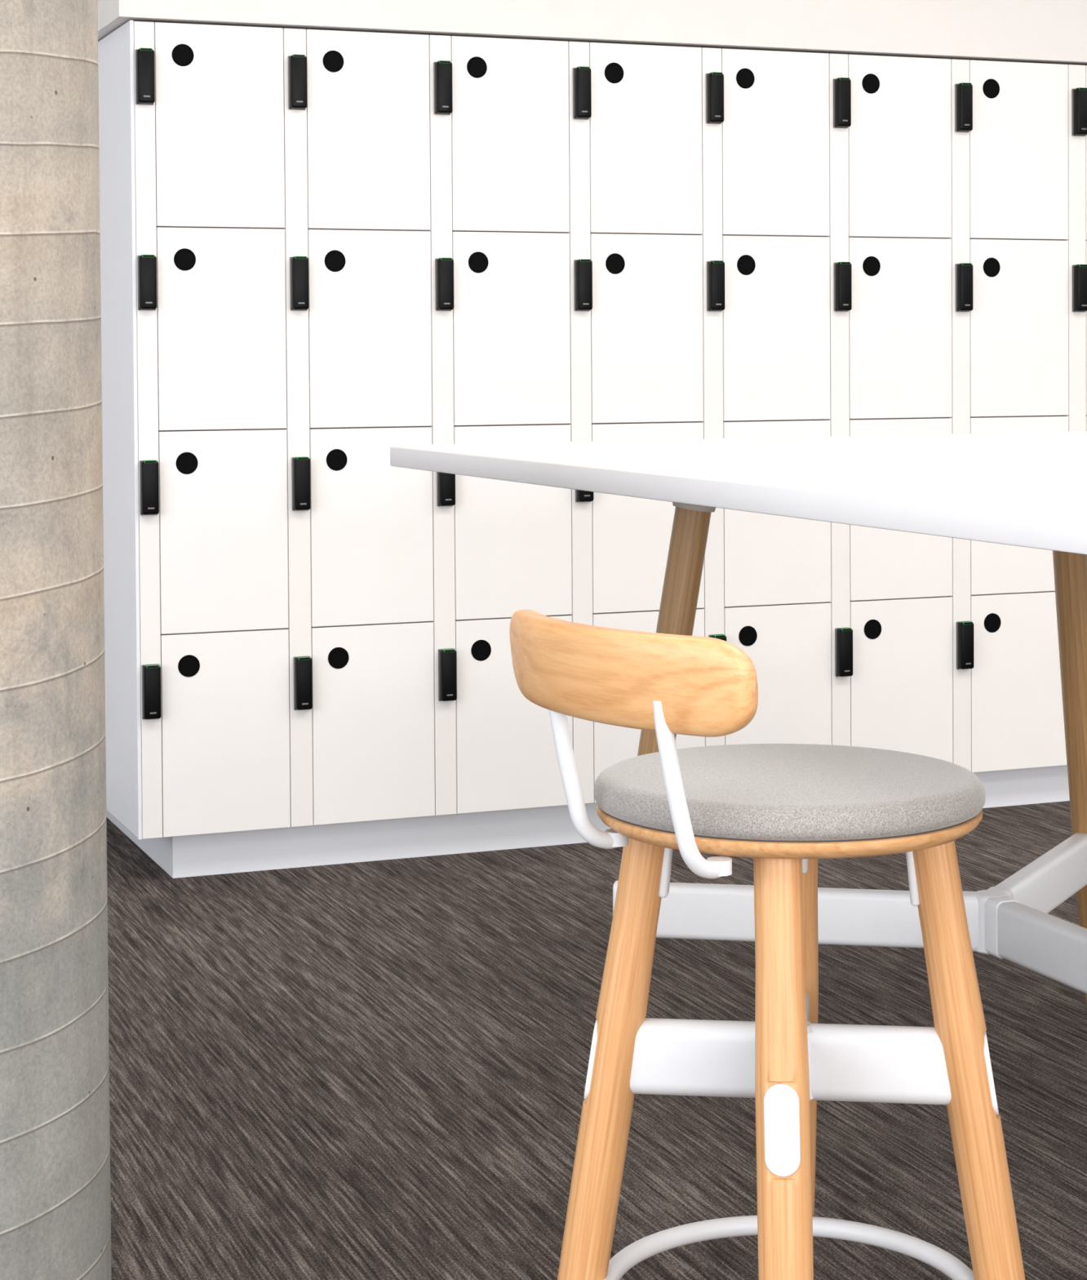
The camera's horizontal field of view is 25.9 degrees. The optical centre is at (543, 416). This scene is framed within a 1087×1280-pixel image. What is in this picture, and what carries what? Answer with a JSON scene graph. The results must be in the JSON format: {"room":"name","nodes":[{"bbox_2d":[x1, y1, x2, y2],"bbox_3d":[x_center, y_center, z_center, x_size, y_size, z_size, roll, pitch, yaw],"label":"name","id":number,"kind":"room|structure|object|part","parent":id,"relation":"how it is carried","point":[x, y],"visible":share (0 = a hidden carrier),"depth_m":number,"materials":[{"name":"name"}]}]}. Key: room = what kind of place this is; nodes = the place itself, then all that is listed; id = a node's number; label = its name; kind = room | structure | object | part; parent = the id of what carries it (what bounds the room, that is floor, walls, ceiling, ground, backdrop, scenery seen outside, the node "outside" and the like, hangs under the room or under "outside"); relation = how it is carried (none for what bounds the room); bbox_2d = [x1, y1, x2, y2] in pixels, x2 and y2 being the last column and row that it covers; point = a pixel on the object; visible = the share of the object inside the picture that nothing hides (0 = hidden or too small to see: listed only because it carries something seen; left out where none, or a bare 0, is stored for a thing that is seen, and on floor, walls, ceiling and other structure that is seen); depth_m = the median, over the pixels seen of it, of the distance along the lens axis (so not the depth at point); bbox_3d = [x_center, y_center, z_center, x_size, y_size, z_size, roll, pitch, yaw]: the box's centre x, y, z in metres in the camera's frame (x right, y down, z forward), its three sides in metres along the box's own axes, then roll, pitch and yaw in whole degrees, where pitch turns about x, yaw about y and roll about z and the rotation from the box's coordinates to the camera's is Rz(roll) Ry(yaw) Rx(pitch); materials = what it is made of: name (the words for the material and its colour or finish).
{"room":"office break area","nodes":[
{"label":"office break area","id":0,"kind":"room"},
{"bbox_2d":[97,0,1086,65],"bbox_3d":[1.857,-1.370,7.107,6.538,0.814,1.257,-1,1,-21],"label":"wall","id":1,"kind":"structure","parent":0,"point":[1026,31],"depth_m":5.88,"materials":[{"name":"paint"}]},
{"bbox_2d":[106,800,1086,1279],"bbox_3d":[1.381,1.195,2.013,13.000,0.100,10.700,-1,1,-21],"label":"floor","id":2,"kind":"structure","parent":0,"point":[376,1069],"depth_m":3.94,"materials":[{"name":"carpet"}]},
{"bbox_2d":[0,0,111,1279],"bbox_3d":[-0.829,-0.259,2.795,0.600,2.800,0.600,-1,1,-21],"label":"concrete column","id":3,"kind":"structure","parent":2,"relation":"on","point":[55,1203],"depth_m":2.67,"materials":[{"name":"grey concrete"}]},
{"bbox_2d":[97,20,1086,878],"bbox_3d":[1.552,0.038,6.991,5.789,1.981,1.227,-1,1,-21],"label":"lockers","id":4,"kind":"object","parent":2,"relation":"on","point":[322,252],"visible":0.77,"depth_m":5.73,"materials":[{"name":"white metal"}]},
{"bbox_2d":[390,431,1086,1001],"bbox_3d":[0.911,0.593,3.379,1.546,1.053,2.610,-1,1,-21],"label":"table","id":5,"kind":"object","parent":2,"relation":"on","point":[1029,490],"visible":0.67,"depth_m":3.74,"materials":[{"name":"white laminate"}]},
{"bbox_3d":[0.173,0.627,3.881,0.059,0.977,0.059,10,3,25],"label":"leg","id":6,"kind":"part","parent":5,"relation":"part of","materials":[{"name":"brown wood"}]},
{"bbox_3d":[0.253,0.123,3.855,0.085,0.066,0.084,-1,1,-21],"label":"leg mount","id":7,"kind":"part","parent":5,"relation":"part of","materials":[{"name":"white metal"}]},
{"bbox_3d":[0.851,0.819,3.371,1.004,0.093,1.693,-1,1,-21],"label":"stretcher frame","id":8,"kind":"part","parent":5,"relation":"part of","materials":[{"name":"white metal"}]},
{"bbox_3d":[0.973,0.613,4.268,0.059,0.980,0.059,-10,11,-26],"label":"leg","id":9,"kind":"part","parent":5,"relation":"part of","materials":[{"name":"brown wood"}]},
{"bbox_2d":[509,609,1026,1279],"bbox_3d":[0.223,0.672,2.422,0.467,0.949,0.417,-1,2,-39],"label":"bar stool","id":10,"kind":"object","parent":2,"relation":"on","point":[785,807],"visible":1,"depth_m":2.38,"materials":[{"name":"brown wood"}]},
{"bbox_3d":[0.058,0.779,2.463,0.052,0.737,0.052,8,1,-8],"label":"leg","id":11,"kind":"part","parent":10,"relation":"part of","materials":[{"name":"brown wood"}]},
{"bbox_3d":[0.063,0.247,2.304,0.084,0.093,0.392,-1,2,-34],"label":"backrest","id":12,"kind":"part","parent":10,"relation":"part of","materials":[{"name":"brown wood"}]},
{"bbox_3d":[0.230,0.783,2.243,0.052,0.737,0.052,0,-7,0],"label":"leg","id":13,"kind":"part","parent":10,"relation":"part of","materials":[{"name":"brown wood"}]},
{"bbox_3d":[0.252,0.408,2.430,0.393,0.018,0.393,-1,1,-21],"label":"seat plate","id":14,"kind":"part","parent":10,"relation":"part of","materials":[{"name":"brown wood"}]},
{"bbox_2d":[593,743,986,840],"bbox_3d":[0.252,0.378,2.429,0.399,0.038,0.399,-1,1,-21],"label":"seat cushion","id":15,"kind":"object","parent":10,"relation":"on","point":[748,792],"depth_m":2.32,"materials":[{"name":"grey fabric"}]},
{"bbox_3d":[0.279,0.773,2.634,0.052,0.737,0.052,-3,10,-15],"label":"leg","id":16,"kind":"part","parent":10,"relation":"part of","materials":[{"name":"brown wood"}]},
{"bbox_3d":[0.450,0.777,2.414,0.052,0.737,0.052,-10,1,-22],"label":"leg","id":17,"kind":"part","parent":10,"relation":"part of","materials":[{"name":"brown wood"}]}
]}

